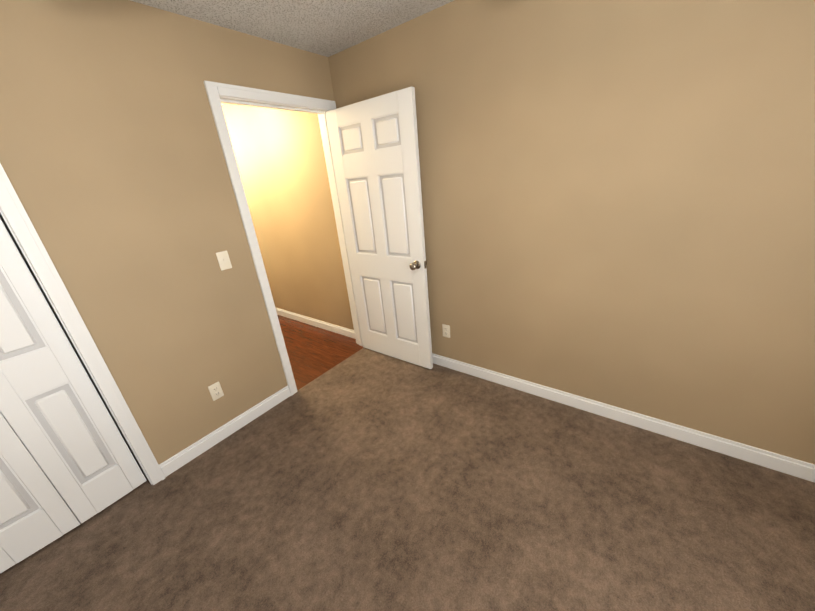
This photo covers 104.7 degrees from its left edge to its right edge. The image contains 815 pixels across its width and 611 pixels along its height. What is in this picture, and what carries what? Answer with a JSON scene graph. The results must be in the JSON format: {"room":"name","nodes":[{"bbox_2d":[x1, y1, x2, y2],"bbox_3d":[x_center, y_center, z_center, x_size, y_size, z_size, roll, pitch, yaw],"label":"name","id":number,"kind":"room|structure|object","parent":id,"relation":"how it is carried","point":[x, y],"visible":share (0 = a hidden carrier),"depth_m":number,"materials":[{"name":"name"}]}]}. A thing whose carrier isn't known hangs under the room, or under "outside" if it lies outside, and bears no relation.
{"room":"empty bedroom","nodes":[
{"label":"empty bedroom","id":0,"kind":"room"},
{"bbox_2d":[0,216,121,434],"bbox_3d":[-2.391,-0.100,1.697,0.120,2.440,2.140,11,27,35],"label":"wall","id":1,"kind":"structure","parent":0,"point":[58,320],"depth_m":1.95,"materials":[{"name":"beige paint"}]},
{"bbox_2d":[0,0,334,463],"bbox_3d":[-1.492,-0.177,1.678,0.120,2.440,3.230,11,27,35],"label":"wall","id":2,"kind":"structure","parent":0,"point":[113,162],"depth_m":1.66,"materials":[{"name":"beige paint"}]},
{"bbox_2d":[0,218,146,572],"bbox_3d":[-2.000,0.333,1.076,0.070,2.015,1.191,11,27,35],"label":"bifold closet door","id":3,"kind":"structure","parent":2,"relation":"in","point":[68,462],"depth_m":1.51,"materials":[{"name":"white paint"}]},
{"bbox_2d":[0,163,164,484],"bbox_3d":[-2.011,0.293,1.067,0.143,2.122,1.334,11,27,35],"label":"trim","id":4,"kind":"structure","parent":2,"relation":"attached to","point":[22,230],"depth_m":1.49,"materials":[{"name":"white paint"}]},
{"bbox_2d":[208,381,223,400],"bbox_3d":[-1.267,0.568,2.084,0.009,0.115,0.070,11,27,35],"label":"outlet","id":5,"kind":"object","parent":2,"relation":"attached to","point":[216,391],"visible":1,"depth_m":2.08,"materials":[{"name":"beige plastic"}]},
{"bbox_2d":[216,250,231,270],"bbox_3d":[-1.159,-0.285,1.993,0.015,0.115,0.070,11,27,35],"label":"light switch","id":6,"kind":"object","parent":2,"relation":"attached to","point":[223,260],"visible":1,"depth_m":1.99,"materials":[{"name":"beige plastic"}]},
{"bbox_2d":[159,386,290,476],"bbox_3d":[-1.220,0.845,2.222,0.014,0.098,0.891,11,27,35],"label":"baseboard","id":7,"kind":"structure","parent":2,"relation":"attached to","point":[205,443],"depth_m":2.15,"materials":[{"name":"white paint"}]},
{"bbox_2d":[204,81,362,395],"bbox_3d":[-0.816,-0.438,2.546,0.164,2.152,0.957,11,27,35],"label":"door frame","id":8,"kind":"structure","parent":2,"relation":"attached to","point":[218,94],"depth_m":2.18,"materials":[{"name":"white paint"}]},
{"bbox_2d":[325,86,432,368],"bbox_3d":[-0.204,-0.470,2.572,0.836,2.061,0.183,11,27,35],"label":"bedroom door","id":9,"kind":"structure","parent":8,"relation":"attached to","point":[374,148],"depth_m":2.46,"materials":[{"name":"white paint"}]},
{"bbox_2d":[130,0,453,104],"bbox_3d":[-2.000,-1.726,2.217,9.290,0.100,4.740,11,27,35],"label":"ceiling","id":10,"kind":"structure","parent":0,"point":[327,28],"depth_m":1.78,"materials":[{"name":"white paint"}]},
{"bbox_2d":[277,315,363,389],"bbox_3d":[-1.672,0.407,3.664,2.510,0.100,1.210,11,27,35],"label":"floor","id":11,"kind":"structure","parent":0,"point":[313,352],"depth_m":3.25,"materials":[{"name":"brown wood"}]},
{"bbox_2d":[0,348,814,610],"bbox_3d":[-0.219,1.226,1.320,4.460,0.100,3.470,11,27,35],"label":"floor carpet","id":12,"kind":"object","parent":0,"point":[364,479],"visible":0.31,"depth_m":1.54,"materials":[{"name":"brown carpet"}]},
{"bbox_2d":[222,0,814,463],"bbox_3d":[0.016,-0.663,2.522,6.070,2.440,0.120,11,27,35],"label":"wall","id":13,"kind":"structure","parent":0,"point":[618,200],"depth_m":1.68,"materials":[{"name":"beige paint"}]},
{"bbox_2d":[275,307,354,338],"bbox_3d":[-1.430,0.141,3.997,2.311,0.098,0.014,11,27,35],"label":"baseboard","id":14,"kind":"structure","parent":13,"relation":"attached to","point":[347,332],"depth_m":3.73,"materials":[{"name":"white paint"}]},
{"bbox_2d":[442,324,449,337],"bbox_3d":[0.321,0.213,2.607,0.070,0.115,0.009,11,27,35],"label":"outlet","id":15,"kind":"object","parent":13,"relation":"attached to","point":[446,330],"visible":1,"depth_m":2.60,"materials":[{"name":"beige plastic"}]},
{"bbox_2d":[432,353,814,482],"bbox_3d":[1.018,0.629,2.235,3.480,0.098,0.018,11,27,35],"label":"baseboard","id":16,"kind":"structure","parent":13,"relation":"attached to","point":[757,456],"depth_m":1.90,"materials":[{"name":"white paint"}]}
]}

